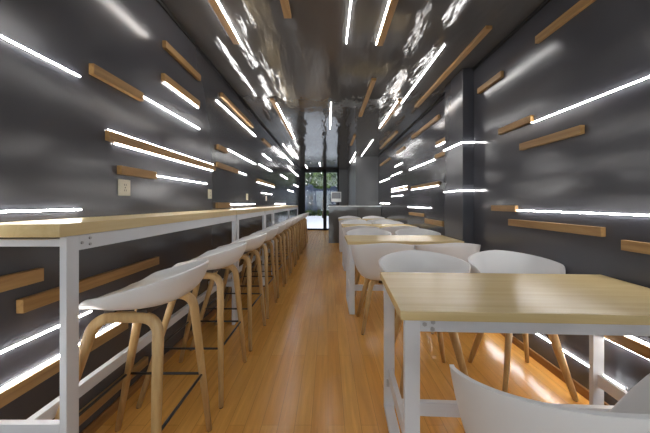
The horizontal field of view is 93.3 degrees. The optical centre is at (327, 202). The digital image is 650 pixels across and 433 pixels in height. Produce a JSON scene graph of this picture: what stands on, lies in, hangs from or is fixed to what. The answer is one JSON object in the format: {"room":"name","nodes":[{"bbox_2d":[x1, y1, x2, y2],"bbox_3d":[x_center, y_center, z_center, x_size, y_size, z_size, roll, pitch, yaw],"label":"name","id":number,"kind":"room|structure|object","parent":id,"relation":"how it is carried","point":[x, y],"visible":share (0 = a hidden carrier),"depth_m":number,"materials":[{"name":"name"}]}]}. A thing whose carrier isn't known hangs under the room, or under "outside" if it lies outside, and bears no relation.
{"room":"restaurant","nodes":[
{"label":"restaurant","id":0,"kind":"room"},
{"bbox_2d":[0,0,299,432],"bbox_3d":[-1.230,-0.130,4.750,0.120,2.540,16.500,0,0,0],"label":"wall","id":1,"kind":"structure","parent":0,"point":[55,153],"depth_m":1.61,"materials":[{"name":"grey paint"}]},
{"bbox_2d":[0,268,43,292],"bbox_3d":[-1.157,0.287,0.968,0.027,0.052,0.536,0,0,0],"label":"batten","id":2,"kind":"object","parent":1,"relation":"attached to","point":[19,279],"visible":1,"depth_m":1.15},
{"bbox_2d":[0,354,59,407],"bbox_3d":[-1.157,0.679,1.189,0.027,0.076,0.235,0,0,0],"label":"light","id":3,"kind":"object","parent":1,"relation":"attached to","point":[15,388],"depth_m":1.18,"materials":[{"name":"brown wood"}]},
{"bbox_2d":[0,35,79,77],"bbox_3d":[-1.165,-0.592,1.145,0.011,0.012,0.590,0,0,0],"label":"light strip","id":4,"kind":"object","parent":1,"relation":"attached to","point":[1,36],"visible":1,"depth_m":1.23,"materials":[{"name":"white plastic"}]},
{"bbox_2d":[0,208,81,212],"bbox_3d":[-1.165,0.031,1.148,0.011,0.012,0.596,0,0,0],"label":"light strip","id":5,"kind":"object","parent":1,"relation":"attached to","point":[71,209],"visible":1,"depth_m":1.23,"materials":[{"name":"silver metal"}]},
{"bbox_2d":[0,310,91,353],"bbox_3d":[-1.165,0.531,1.154,0.011,0.012,0.708,0,0,0],"label":"light strip","id":6,"kind":"object","parent":1,"relation":"attached to","point":[89,311],"visible":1,"depth_m":1.21,"materials":[{"name":"white plastic"}]},
{"bbox_2d":[16,257,158,312],"bbox_3d":[-1.157,0.389,1.616,0.027,0.052,0.930,0,0,0],"label":"batten","id":7,"kind":"object","parent":1,"relation":"attached to","point":[26,304],"visible":1,"depth_m":1.46,"materials":[{"name":"wood"}]},
{"bbox_2d":[90,323,127,351],"bbox_3d":[-1.157,0.679,1.614,0.027,0.076,0.273,0,0,0],"label":"light","id":8,"kind":"object","parent":1,"relation":"attached to","point":[114,329],"depth_m":1.61,"materials":[{"name":"brown wood"}]},
{"bbox_2d":[79,356,147,425],"bbox_3d":[-1.157,1.001,1.602,0.027,0.050,0.704,0,0,0],"label":"batten","id":9,"kind":"object","parent":1,"relation":"attached to","point":[141,364],"visible":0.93,"depth_m":1.60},
{"bbox_2d":[118,179,129,195],"bbox_3d":[-1.165,-0.088,1.757,0.011,0.092,0.100,0,0,0],"label":"wall outlet","id":10,"kind":"object","parent":1,"relation":"attached to","point":[123,185],"visible":1,"depth_m":1.75,"materials":[{"name":"beige"}]},
{"bbox_2d":[89,63,198,129],"bbox_3d":[-1.157,-0.656,2.137,0.027,0.052,1.274,0,0,0],"label":"light","id":11,"kind":"object","parent":1,"relation":"attached to","point":[96,71],"visible":1,"depth_m":1.68,"materials":[{"name":"brown wood"}]},
{"bbox_2d":[144,97,198,128],"bbox_3d":[-1.161,-0.669,2.337,0.005,0.008,0.870,0,0,0],"label":"diffuser","id":12,"kind":"object","parent":11,"relation":"attached to","point":[147,99],"depth_m":2.25,"materials":[{"name":"plastic"}]},
{"bbox_2d":[105,129,215,170],"bbox_3d":[-1.157,-0.355,2.368,0.027,0.073,1.516,0,0,0],"label":"light","id":13,"kind":"object","parent":1,"relation":"attached to","point":[118,139],"visible":1,"depth_m":2.00,"materials":[{"name":"brown wood"}]},
{"bbox_2d":[114,143,212,170],"bbox_3d":[-1.161,-0.324,2.380,0.005,0.008,1.417,0,0,0],"label":"diffuser","id":14,"kind":"object","parent":13,"relation":"attached to","point":[126,145],"depth_m":2.12,"materials":[{"name":"plastic"}]},
{"bbox_2d":[117,166,206,183],"bbox_3d":[-1.157,-0.184,2.321,0.027,0.048,1.242,0,0,0],"label":"light","id":15,"kind":"object","parent":1,"relation":"attached to","point":[122,170],"visible":1,"depth_m":1.87,"materials":[{"name":"brown wood"}]},
{"bbox_2d":[157,175,206,183],"bbox_3d":[-1.161,-0.184,2.501,0.005,0.008,0.878,0,0,0],"label":"diffuser","id":16,"kind":"object","parent":15,"relation":"attached to","point":[157,175],"depth_m":2.40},
{"bbox_2d":[161,73,199,107],"bbox_3d":[-1.157,-0.879,2.452,0.027,0.062,0.604,0,0,0],"label":"light","id":17,"kind":"object","parent":1,"relation":"attached to","point":[169,82],"visible":1,"depth_m":2.37,"materials":[{"name":"white plastic"}]},
{"bbox_2d":[164,83,198,107],"bbox_3d":[-1.161,-0.853,2.467,0.005,0.008,0.570,0,0,0],"label":"diffuser","id":18,"kind":"object","parent":17,"relation":"attached to","point":[170,85],"depth_m":2.43,"materials":[{"name":"plastic"}]},
{"bbox_2d":[162,40,200,80],"bbox_3d":[-1.157,-1.123,2.466,0.027,0.050,0.598,0,0,0],"label":"batten","id":19,"kind":"object","parent":1,"relation":"attached to","point":[165,44],"visible":1,"depth_m":2.38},
{"bbox_2d":[81,242,285,432],"bbox_3d":[-1.164,1.113,4.735,0.012,0.055,16.270,0,0,0],"label":"baseboard","id":20,"kind":"structure","parent":1,"relation":"attached to","point":[106,414],"depth_m":1.81,"materials":[{"name":"wood"}]},
{"bbox_2d":[208,189,211,198],"bbox_3d":[-1.165,-0.088,3.030,0.011,0.092,0.085,0,0,0],"label":"wall outlet","id":21,"kind":"object","parent":1,"relation":"attached to","point":[209,190],"visible":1,"depth_m":3.01,"materials":[{"name":"beige"}]},
{"bbox_2d":[156,0,299,168],"bbox_3d":[-1.163,-1.389,4.735,0.014,0.022,16.270,0,0,0],"label":"trim","id":22,"kind":"structure","parent":1,"relation":"attached to","point":[161,4],"depth_m":2.92,"materials":[{"name":"black"}]},
{"bbox_2d":[216,162,245,174],"bbox_3d":[-1.157,-0.403,3.779,0.027,0.050,1.159,0,0,0],"label":"light","id":23,"kind":"object","parent":1,"relation":"attached to","point":[218,164],"visible":0.95,"depth_m":3.49,"materials":[{"name":"brown wood"}]},
{"bbox_2d":[215,202,253,207],"bbox_3d":[-1.157,0.024,4.032,0.027,0.060,1.684,0,0,0],"label":"light","id":24,"kind":"object","parent":1,"relation":"attached to","point":[217,204],"visible":1,"depth_m":3.39,"materials":[{"name":"brown wood"}]},
{"bbox_2d":[217,144,254,163],"bbox_3d":[-1.157,-0.596,4.062,0.027,0.062,1.684,0,0,0],"label":"light","id":25,"kind":"object","parent":1,"relation":"attached to","point":[219,147],"visible":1,"depth_m":3.39,"materials":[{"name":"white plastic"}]},
{"bbox_2d":[216,100,255,136],"bbox_3d":[-1.165,-1.072,4.067,0.011,0.012,1.733,0,0,0],"label":"light strip","id":26,"kind":"object","parent":1,"relation":"attached to","point":[216,100],"visible":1,"depth_m":3.79,"materials":[{"name":"white plastic"}]},
{"bbox_2d":[220,92,253,127],"bbox_3d":[-1.157,-1.177,4.034,0.027,0.046,1.408,0,0,0],"label":"batten","id":27,"kind":"object","parent":1,"relation":"attached to","point":[222,95],"visible":1,"depth_m":3.83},
{"bbox_2d":[257,179,274,186],"bbox_3d":[-1.157,-0.371,5.848,0.027,0.060,1.577,0,0,0],"label":"light","id":28,"kind":"object","parent":1,"relation":"attached to","point":[258,180],"visible":1,"depth_m":5.61,"materials":[{"name":"white plastic"}]},
{"bbox_2d":[300,170,302,213],"bbox_3d":[-1.110,-0.130,12.920,0.120,2.540,0.080,0,0,0],"label":"trim","id":29,"kind":"structure","parent":1,"relation":"attached to","point":[301,171],"depth_m":12.88,"materials":[{"name":"black"}]},
{"bbox_2d":[95,230,588,432],"bbox_3d":[0.172,1.190,4.750,2.885,0.100,16.500,0,0,0],"label":"floor","id":30,"kind":"structure","parent":0,"point":[311,368],"depth_m":2.09,"materials":[{"name":"brown wood"}]},
{"bbox_2d":[0,210,235,432],"bbox_3d":[-1.018,0.605,1.972,0.295,1.071,1.939,0,0,0],"label":"bar table","id":31,"kind":"object","parent":30,"relation":"on","point":[75,234],"visible":0.9,"depth_m":1.07,"materials":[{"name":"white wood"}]},
{"bbox_2d":[54,260,211,432],"bbox_3d":[-0.801,0.701,1.297,0.535,0.878,0.516,0,0,0],"label":"bar stool","id":32,"kind":"object","parent":30,"relation":"on","point":[148,294],"visible":0.97,"depth_m":1.15,"materials":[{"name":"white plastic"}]},
{"bbox_2d":[136,242,246,408],"bbox_3d":[-0.801,0.701,1.957,0.535,0.878,0.516,0,0,0],"label":"bar stool","id":33,"kind":"object","parent":30,"relation":"on","point":[225,257],"visible":0.67,"depth_m":1.79,"materials":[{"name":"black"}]},
{"bbox_2d":[190,233,266,350],"bbox_3d":[-0.799,0.701,2.617,0.535,0.878,0.516,0,0,1],"label":"bar stool","id":34,"kind":"object","parent":30,"relation":"on","point":[254,242],"visible":0.55,"depth_m":2.45,"materials":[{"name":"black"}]},
{"bbox_2d":[218,208,264,319],"bbox_3d":[-1.020,0.605,3.607,0.291,1.071,1.310,0,0,0],"label":"bar table","id":35,"kind":"object","parent":30,"relation":"on","point":[241,213],"visible":0.53,"depth_m":3.47,"materials":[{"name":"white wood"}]},
{"bbox_2d":[224,227,278,318],"bbox_3d":[-0.800,0.701,3.277,0.535,0.878,0.516,0,0,0],"label":"bar stool","id":36,"kind":"object","parent":30,"relation":"on","point":[271,233],"visible":0.5,"depth_m":3.12,"materials":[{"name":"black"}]},
{"bbox_2d":[249,207,272,274],"bbox_3d":[-1.020,0.605,4.597,0.291,1.071,0.650,0,0,0],"label":"bar table","id":37,"kind":"object","parent":30,"relation":"on","point":[268,210],"visible":0.37,"depth_m":4.71,"materials":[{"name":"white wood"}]},
{"bbox_2d":[241,223,285,297],"bbox_3d":[-0.806,0.701,3.937,0.535,0.878,0.516,0,0,0],"label":"bar stool","id":38,"kind":"object","parent":30,"relation":"on","point":[281,226],"visible":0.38,"depth_m":3.78,"materials":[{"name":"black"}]},
{"bbox_2d":[252,220,291,283],"bbox_3d":[-0.806,0.701,4.597,0.535,0.878,0.516,0,0,0],"label":"bar stool","id":39,"kind":"object","parent":30,"relation":"on","point":[288,223],"visible":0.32,"depth_m":4.43,"materials":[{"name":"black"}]},
{"bbox_2d":[268,206,288,248],"bbox_3d":[-1.020,0.605,5.917,0.291,1.071,1.970,0,0,0],"label":"bar table","id":40,"kind":"object","parent":30,"relation":"on","point":[276,209],"visible":0.4,"depth_m":5.72,"materials":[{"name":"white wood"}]},
{"bbox_2d":[268,218,296,272],"bbox_3d":[-0.806,0.701,5.257,0.535,0.878,0.516,0,0,1],"label":"bar stool","id":41,"kind":"object","parent":30,"relation":"on","point":[290,233],"visible":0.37,"depth_m":5.17,"materials":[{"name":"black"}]},
{"bbox_2d":[274,217,299,264],"bbox_3d":[-0.801,0.701,5.917,0.535,0.878,0.516,0,0,-1],"label":"bar stool","id":42,"kind":"object","parent":30,"relation":"on","point":[294,226],"visible":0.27,"depth_m":5.77,"materials":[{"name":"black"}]},
{"bbox_2d":[278,215,302,255],"bbox_3d":[-0.805,0.701,6.577,0.535,0.878,0.516,0,0,1],"label":"bar stool","id":43,"kind":"object","parent":30,"relation":"on","point":[297,224],"visible":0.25,"depth_m":6.50,"materials":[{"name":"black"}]},
{"bbox_2d":[286,205,297,217],"bbox_3d":[-1.020,0.605,7.931,0.291,1.071,2.038,0,0,0],"label":"bar table","id":44,"kind":"object","parent":30,"relation":"on","point":[291,207],"visible":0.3,"depth_m":8.02,"materials":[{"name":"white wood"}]},
{"bbox_2d":[282,214,304,252],"bbox_3d":[-0.799,0.701,7.237,0.535,0.878,0.516,0,0,-1],"label":"bar stool","id":45,"kind":"object","parent":30,"relation":"on","point":[300,221],"visible":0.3,"depth_m":7.08,"materials":[{"name":"brown"}]},
{"bbox_2d":[286,213,306,248],"bbox_3d":[-0.800,0.701,7.897,0.535,0.878,0.516,0,0,0],"label":"bar stool","id":46,"kind":"object","parent":30,"relation":"on","point":[302,220],"visible":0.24,"depth_m":7.80,"materials":[{"name":"brown"}]},
{"bbox_2d":[291,212,308,242],"bbox_3d":[-0.795,0.701,8.556,0.535,0.878,0.516,0,0,1],"label":"bar stool","id":47,"kind":"object","parent":30,"relation":"on","point":[305,219],"visible":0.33,"depth_m":8.69,"materials":[{"name":"brown"}]},
{"bbox_2d":[338,216,360,218],"bbox_3d":[0.560,0.742,7.980,0.589,0.798,0.510,0,0,0],"label":"shell chair","id":48,"kind":"object","parent":30,"relation":"on","point":[342,217],"visible":0.09,"depth_m":8.20,"materials":[{"name":"white plastic"}]},
{"bbox_2d":[340,219,365,228],"bbox_3d":[0.550,0.742,6.880,0.589,0.798,0.510,0,0,0],"label":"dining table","id":49,"kind":"object","parent":30,"relation":"on","point":[345,219],"visible":0.1,"depth_m":6.68,"materials":[{"name":"plastic"}]},
{"bbox_2d":[328,206,380,242],"bbox_3d":[0.755,0.609,8.940,1.510,1.062,0.500,0,0,0],"label":"counter","id":50,"kind":"object","parent":30,"relation":"on","point":[335,212],"depth_m":8.72,"materials":[{"name":"grey"}]},
{"bbox_2d":[331,192,340,205],"bbox_3d":[0.235,-0.119,8.870,0.290,0.395,0.140,0,0,0],"label":"screen","id":51,"kind":"object","parent":50,"relation":"on","point":[335,196],"visible":1,"depth_m":8.83,"materials":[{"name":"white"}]},
{"bbox_2d":[328,206,380,206],"bbox_3d":[0.755,0.091,8.940,1.510,0.027,0.500,0,0,0],"label":"countertop","id":52,"kind":"structure","parent":50,"relation":"on","point":[328,206],"depth_m":8.69,"materials":[{"name":"white"}]},
{"bbox_2d":[341,220,370,223],"bbox_3d":[0.550,0.742,5.990,0.589,0.798,0.510,0,0,0],"label":"shell chair","id":53,"kind":"object","parent":30,"relation":"on","point":[348,221],"visible":0.07,"depth_m":6.21,"materials":[{"name":"white plastic"}]},
{"bbox_2d":[342,226,378,240],"bbox_3d":[0.520,0.742,4.880,0.589,0.798,0.510,0,0,0],"label":"shell chair","id":54,"kind":"object","parent":30,"relation":"on","point":[345,229],"visible":0.11,"depth_m":4.68,"materials":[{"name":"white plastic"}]},
{"bbox_2d":[338,219,390,251],"bbox_3d":[0.880,0.765,7.420,1.240,0.750,0.600,0,0,0],"label":"dining table","id":55,"kind":"object","parent":30,"relation":"on","point":[340,229],"visible":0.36,"depth_m":7.14,"materials":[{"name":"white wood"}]},
{"bbox_2d":[346,228,390,295],"bbox_3d":[0.530,0.742,3.980,0.589,0.798,0.510,0,0,0],"label":"shell chair","id":56,"kind":"object","parent":30,"relation":"on","point":[361,231],"visible":0.12,"depth_m":4.18,"materials":[{"name":"white plastic"}]},
{"bbox_2d":[362,216,384,218],"bbox_3d":[1.190,0.742,7.980,0.589,0.798,0.510,0,0,0],"label":"shell chair","id":57,"kind":"object","parent":30,"relation":"on","point":[366,217],"visible":0.07,"depth_m":8.20,"materials":[{"name":"white plastic"}]},
{"bbox_2d":[367,219,388,223],"bbox_3d":[1.160,0.742,6.880,0.589,0.798,0.510,0,0,0],"label":"shell chair","id":58,"kind":"object","parent":30,"relation":"on","point":[373,220],"visible":0.04,"depth_m":6.66,"materials":[{"name":"white plastic"}]},
{"bbox_2d":[341,224,416,270],"bbox_3d":[0.870,0.765,5.430,1.240,0.750,0.600,0,0,0],"label":"dining table","id":59,"kind":"object","parent":30,"relation":"on","point":[380,226],"visible":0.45,"depth_m":5.32,"materials":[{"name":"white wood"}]},
{"bbox_2d":[351,243,413,334],"bbox_3d":[0.505,0.742,2.875,0.589,0.798,0.510,0,0,0],"label":"shell chair","id":60,"kind":"object","parent":30,"relation":"on","point":[366,257],"visible":0.53,"depth_m":2.70,"materials":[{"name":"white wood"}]},
{"bbox_2d":[373,220,403,223],"bbox_3d":[1.180,0.742,5.990,0.589,0.798,0.510,0,0,0],"label":"shell chair","id":61,"kind":"object","parent":30,"relation":"on","point":[380,221],"visible":0.09,"depth_m":6.21,"materials":[{"name":"white plastic"}]},
{"bbox_2d":[381,226,418,234],"bbox_3d":[1.140,0.742,4.880,0.589,0.798,0.510,0,0,0],"label":"shell chair","id":62,"kind":"object","parent":30,"relation":"on","point":[393,229],"visible":0.08,"depth_m":4.67,"materials":[{"name":"white plastic"}]},
{"bbox_2d":[345,235,463,313],"bbox_3d":[0.792,0.765,3.420,1.185,0.750,0.600,0,0,0],"label":"dining table","id":63,"kind":"object","parent":30,"relation":"on","point":[414,240],"visible":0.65,"depth_m":3.19,"materials":[{"name":"brown wood"}]},
{"bbox_2d":[395,228,440,249],"bbox_3d":[1.170,0.742,3.980,0.589,0.798,0.510,0,0,0],"label":"shell chair","id":64,"kind":"object","parent":30,"relation":"on","point":[408,231],"visible":0.09,"depth_m":4.20,"materials":[{"name":"white plastic"}]},
{"bbox_2d":[378,250,470,398],"bbox_3d":[0.625,0.742,1.985,0.589,0.798,0.510,0,0,0],"label":"shell chair","id":65,"kind":"object","parent":30,"relation":"on","point":[408,260],"visible":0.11,"depth_m":2.16,"materials":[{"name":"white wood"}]},
{"bbox_2d":[415,243,480,333],"bbox_3d":[1.115,0.742,2.890,0.589,0.798,0.510,0,0,0],"label":"shell chair","id":66,"kind":"object","parent":30,"relation":"on","point":[462,251],"visible":0.16,"depth_m":2.66,"materials":[{"name":"white plastic"}]},
{"bbox_2d":[380,272,649,432],"bbox_3d":[0.875,0.765,1.392,1.195,0.750,0.632,0,0,3],"label":"dining table","id":67,"kind":"object","parent":30,"relation":"on","point":[596,306],"visible":0.85,"depth_m":1.24,"materials":[{"name":"brown wood"}]},
{"bbox_2d":[468,250,578,401],"bbox_3d":[1.223,0.742,1.985,0.589,0.798,0.510,0,0,0],"label":"shell chair","id":68,"kind":"object","parent":30,"relation":"on","point":[490,261],"visible":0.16,"depth_m":2.14,"materials":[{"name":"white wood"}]},
{"bbox_2d":[449,364,649,432],"bbox_3d":[0.590,0.742,0.742,0.589,0.798,0.510,0,0,0],"label":"shell chair","id":69,"kind":"object","parent":30,"relation":"on","point":[483,408],"visible":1,"depth_m":0.59,"materials":[{"name":"white plastic"}]},
{"bbox_2d":[339,170,347,205],"bbox_3d":[0.650,-0.130,12.940,0.380,2.540,0.120,0,0,0],"label":"wall","id":70,"kind":"structure","parent":0,"point":[343,174],"depth_m":12.88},
{"bbox_2d":[303,170,338,229],"bbox_3d":[-0.295,-0.130,12.868,1.510,2.540,0.124,0,0,0],"label":"door","id":71,"kind":"structure","parent":70,"relation":"in","point":[324,200],"depth_m":12.87,"materials":[{"name":"black"}]},
{"bbox_2d":[161,0,544,169],"bbox_3d":[0.172,-1.450,4.750,2.885,0.100,16.500,0,0,0],"label":"ceiling","id":72,"kind":"structure","parent":0,"point":[304,61],"depth_m":2.95,"materials":[{"name":"grey paint"}]},
{"bbox_2d":[208,0,241,43],"bbox_3d":[-0.789,-1.387,2.089,0.073,0.027,1.179,0,0,0],"label":"recessed light","id":73,"kind":"object","parent":72,"relation":"in","point":[216,5],"visible":1,"depth_m":2.32,"materials":[{"name":"plastic"}]},
{"bbox_2d":[217,0,240,42],"bbox_3d":[-0.759,-1.391,2.089,0.008,0.005,1.175,0,0,0],"label":"diffuser","id":74,"kind":"object","parent":73,"relation":"attached to","point":[219,6],"depth_m":2.35,"materials":[{"name":"plastic"}]},
{"bbox_2d":[270,98,294,138],"bbox_3d":[-0.745,-1.387,5.344,0.060,0.027,2.508,0,0,0],"label":"recessed light","id":75,"kind":"object","parent":72,"relation":"in","point":[272,100],"visible":1,"depth_m":4.87,"materials":[{"name":"white plastic"}]},
{"bbox_2d":[280,0,290,17],"bbox_3d":[-0.299,-1.387,1.893,0.055,0.027,0.785,0,0,0],"label":"batten","id":76,"kind":"object","parent":72,"relation":"attached to","point":[285,5],"visible":1,"depth_m":2.17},
{"bbox_2d":[346,0,351,43],"bbox_3d":[0.159,-1.395,2.089,0.012,0.011,1.179,0,0,0],"label":"light strip","id":77,"kind":"object","parent":72,"relation":"attached to","point":[350,0],"visible":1,"depth_m":2.33,"materials":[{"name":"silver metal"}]},
{"bbox_2d":[359,78,375,116],"bbox_3d":[0.515,-1.387,4.172,0.052,0.027,1.464,0,0,0],"label":"batten","id":78,"kind":"object","parent":72,"relation":"attached to","point":[373,80],"visible":1,"depth_m":3.94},
{"bbox_2d":[376,0,398,45],"bbox_3d":[0.448,-1.387,2.099,0.062,0.027,1.199,0,0,0],"label":"recessed light","id":79,"kind":"object","parent":72,"relation":"in","point":[391,5],"visible":1,"depth_m":2.32,"materials":[{"name":"silver metal"}]},
{"bbox_2d":[376,0,389,44],"bbox_3d":[0.422,-1.391,2.099,0.008,0.005,1.195,0,0,0],"label":"diffuser","id":80,"kind":"object","parent":79,"relation":"attached to","point":[386,15],"depth_m":2.36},
{"bbox_2d":[380,131,397,148],"bbox_3d":[1.344,-1.387,6.923,0.050,0.027,1.846,0,0,0],"label":"batten","id":81,"kind":"object","parent":72,"relation":"attached to","point":[395,132],"visible":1,"depth_m":6.66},
{"bbox_2d":[379,100,401,127],"bbox_3d":[0.981,-1.387,4.933,0.071,0.027,1.505,0,0,0],"label":"recessed light","id":82,"kind":"object","parent":72,"relation":"in","point":[398,102],"visible":1,"depth_m":4.71,"materials":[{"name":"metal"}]},
{"bbox_2d":[402,44,444,102],"bbox_3d":[1.027,-1.395,3.493,0.012,0.011,1.586,0,0,0],"label":"light strip","id":83,"kind":"object","parent":72,"relation":"attached to","point":[444,44],"visible":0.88,"depth_m":3.22,"materials":[{"name":"white plastic"}]},
{"bbox_2d":[415,26,491,106],"bbox_3d":[1.270,-1.387,3.417,0.052,0.027,1.993,0,0,0],"label":"batten","id":84,"kind":"object","parent":72,"relation":"attached to","point":[486,29],"visible":1,"depth_m":2.98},
{"bbox_2d":[348,156,377,205],"bbox_3d":[1.177,-0.130,11.070,0.675,2.540,3.660,0,0,0],"label":"wall","id":85,"kind":"structure","parent":0,"point":[363,171],"depth_m":9.24,"materials":[{"name":"paint"}]},
{"bbox_2d":[445,68,473,243],"bbox_3d":[1.458,-0.130,3.435,0.115,2.540,0.490,0,0,0],"label":"wall pier","id":86,"kind":"object","parent":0,"point":[459,92],"visible":0.55,"depth_m":3.27,"materials":[{"name":"grey paint"}]},
{"bbox_2d":[378,0,649,405],"bbox_3d":[1.575,-0.130,4.750,0.120,2.540,16.500,0,0,0],"label":"wall","id":87,"kind":"structure","parent":0,"point":[604,48],"depth_m":1.98,"materials":[{"name":"grey paint"}]},
{"bbox_2d":[391,186,407,191],"bbox_3d":[1.502,-0.298,6.546,0.027,0.071,1.462,0,0,0],"label":"light","id":88,"kind":"object","parent":87,"relation":"attached to","point":[403,187],"visible":1,"depth_m":6.39,"materials":[{"name":"white plastic"}]},
{"bbox_2d":[378,94,444,156],"bbox_3d":[1.508,-1.389,6.460,0.014,0.022,5.560,0,0,0],"label":"trim","id":89,"kind":"structure","parent":87,"relation":"attached to","point":[443,96],"depth_m":5.17,"materials":[{"name":"black"}]},
{"bbox_2d":[409,212,423,216],"bbox_3d":[1.502,0.192,5.251,0.027,0.050,0.826,0,0,0],"label":"batten","id":90,"kind":"object","parent":87,"relation":"attached to","point":[410,213],"visible":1,"depth_m":5.16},
{"bbox_2d":[411,115,439,138],"bbox_3d":[1.502,-1.171,4.827,0.027,0.050,1.347,0,0,0],"label":"batten","id":91,"kind":"object","parent":87,"relation":"attached to","point":[437,117],"visible":1,"depth_m":4.65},
{"bbox_2d":[411,181,439,189],"bbox_3d":[1.502,-0.264,4.852,0.027,0.060,1.396,0,0,0],"label":"light","id":92,"kind":"object","parent":87,"relation":"attached to","point":[433,184],"visible":1,"depth_m":4.64,"materials":[{"name":"brown wood"}]},
{"bbox_2d":[410,151,444,169],"bbox_3d":[1.502,-0.638,4.646,0.027,0.060,2.060,0,0,0],"label":"light","id":93,"kind":"object","parent":87,"relation":"attached to","point":[441,154],"visible":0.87,"depth_m":4.17,"materials":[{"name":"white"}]},
{"bbox_2d":[425,218,443,226],"bbox_3d":[1.502,0.274,4.370,0.027,0.070,0.725,0,0,0],"label":"batten","id":94,"kind":"object","parent":87,"relation":"attached to","point":[428,221],"visible":1,"depth_m":4.27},
{"bbox_2d":[436,137,444,146],"bbox_3d":[1.502,-0.811,3.943,0.027,0.060,0.653,0,0,0],"label":"light","id":95,"kind":"object","parent":87,"relation":"attached to","point":[441,141],"visible":0.45,"depth_m":4.06,"materials":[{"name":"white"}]},
{"bbox_2d":[477,71,503,93],"bbox_3d":[1.502,-1.114,2.854,0.027,0.052,0.414,0,0,0],"label":"batten","id":96,"kind":"object","parent":87,"relation":"attached to","point":[498,76],"visible":1,"depth_m":2.81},
{"bbox_2d":[472,0,550,69],"bbox_3d":[1.508,-1.389,-0.105,0.014,0.022,6.590,0,0,0],"label":"trim","id":97,"kind":"structure","parent":87,"relation":"attached to","point":[545,2],"depth_m":2.47,"materials":[{"name":"black"}]},
{"bbox_2d":[519,125,584,149],"bbox_3d":[1.502,-0.435,2.100,0.027,0.052,0.580,0,0,0],"label":"batten","id":98,"kind":"object","parent":87,"relation":"attached to","point":[577,130],"visible":1,"depth_m":2.02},
{"bbox_2d":[500,333,608,404],"bbox_3d":[1.508,1.113,-0.105,0.014,0.055,6.590,0,0,0],"label":"baseboard","id":99,"kind":"structure","parent":87,"relation":"attached to","point":[556,371],"depth_m":2.07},
{"bbox_2d":[508,219,605,236],"bbox_3d":[1.502,0.158,2.106,0.027,0.052,0.865,0,0,0],"label":"batten","id":100,"kind":"object","parent":87,"relation":"attached to","point":[568,228],"visible":1,"depth_m":1.95,"materials":[{"name":"wood"}]},
{"bbox_2d":[535,0,595,43],"bbox_3d":[1.502,-1.171,1.813,0.027,0.052,0.791,0,0,0],"label":"batten","id":101,"kind":"object","parent":87,"relation":"attached to","point":[581,5],"visible":1,"depth_m":1.95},
{"bbox_2d":[491,205,649,216],"bbox_3d":[1.502,0.045,1.964,0.027,0.050,1.679,0,0,0],"label":"light","id":102,"kind":"object","parent":87,"relation":"attached to","point":[511,208],"visible":1,"depth_m":2.12,"materials":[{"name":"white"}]},
{"bbox_2d":[517,210,649,215],"bbox_3d":[1.506,0.058,1.790,0.005,0.008,1.327,0,0,0],"label":"diffuser","id":103,"kind":"object","parent":102,"relation":"attached to","point":[624,214],"depth_m":1.75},
{"bbox_2d":[498,76,649,134],"bbox_3d":[1.502,-0.617,1.906,0.027,0.060,1.564,0,0,0],"label":"light","id":104,"kind":"object","parent":87,"relation":"attached to","point":[529,119],"visible":1,"depth_m":2.26,"materials":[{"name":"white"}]},
{"bbox_2d":[531,76,649,122],"bbox_3d":[1.506,-0.592,1.700,0.005,0.008,1.147,0,0,0],"label":"diffuser","id":105,"kind":"object","parent":104,"relation":"attached to","point":[532,120],"depth_m":1.73,"materials":[{"name":"plastic"}]},
{"bbox_2d":[537,334,625,389],"bbox_3d":[1.510,0.944,2.236,0.011,0.012,1.350,0,0,0],"label":"light strip","id":106,"kind":"object","parent":87,"relation":"attached to","point":[546,339],"visible":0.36,"depth_m":1.83,"materials":[{"name":"white plastic"}]},
{"bbox_2d":[604,335,649,359],"bbox_3d":[1.502,0.699,1.450,0.027,0.079,0.846,0,0,0],"label":"light","id":107,"kind":"object","parent":87,"relation":"attached to","point":[636,345],"visible":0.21,"depth_m":1.50,"materials":[{"name":"brown wood"}]},
{"bbox_2d":[628,336,649,345],"bbox_3d":[1.506,0.665,1.459,0.005,0.008,0.823,0,0,0],"label":"diffuser","id":108,"kind":"object","parent":107,"relation":"attached to","point":[634,340],"depth_m":1.48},
{"bbox_2d":[621,240,649,254],"bbox_3d":[1.502,0.213,1.318,0.027,0.052,0.485,0,0,0],"label":"batten","id":109,"kind":"object","parent":87,"relation":"attached to","point":[626,245],"visible":1,"depth_m":1.49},
{"label":"outside","id":110,"kind":"structure","parent":0,"visible":0},
{"bbox_2d":[305,215,328,227],"bbox_3d":[0.000,1.210,26.510,28.000,0.100,26.980,0,0,0],"label":"street","id":111,"kind":"structure","parent":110,"point":[316,221],"depth_m":19.25,"materials":[{"name":"grey"}]},
{"bbox_2d":[305,173,313,185],"bbox_3d":[-2.280,-0.746,20.016,2.791,3.820,2.718,0,0,0],"label":"street tree","id":112,"kind":"object","parent":111,"relation":"on","point":[308,176],"visible":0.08,"depth_m":19.71,"materials":[{"name":"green plant"}]},
{"bbox_2d":[305,210,328,215],"bbox_3d":[-0.836,0.907,27.490,7.579,0.733,0.906,0,0,0],"label":"hedge","id":113,"kind":"object","parent":111,"relation":"on","point":[313,213],"visible":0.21,"depth_m":27.37,"materials":[{"name":"green plant"}]},
{"bbox_2d":[305,184,336,213],"bbox_3d":[0.000,-2.840,31.230,18.000,8.000,0.540,0,0,0],"label":"building","id":114,"kind":"structure","parent":111,"relation":"on","point":[313,196],"depth_m":31.00,"materials":[{"name":"grey stone"}]},
{"bbox_2d":[309,173,333,217],"bbox_3d":[-0.365,-0.737,23.490,2.460,3.802,2.302,0,0,0],"label":"street tree","id":115,"kind":"object","parent":111,"relation":"on","point":[317,180],"visible":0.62,"depth_m":22.85,"materials":[{"name":"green plant"}]},
{"bbox_2d":[331,173,336,188],"bbox_3d":[1.335,-0.643,20.026,2.405,3.615,2.297,0,0,0],"label":"street tree","id":116,"kind":"object","parent":111,"relation":"on","point":[334,176],"visible":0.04,"depth_m":19.73,"materials":[{"name":"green plant"}]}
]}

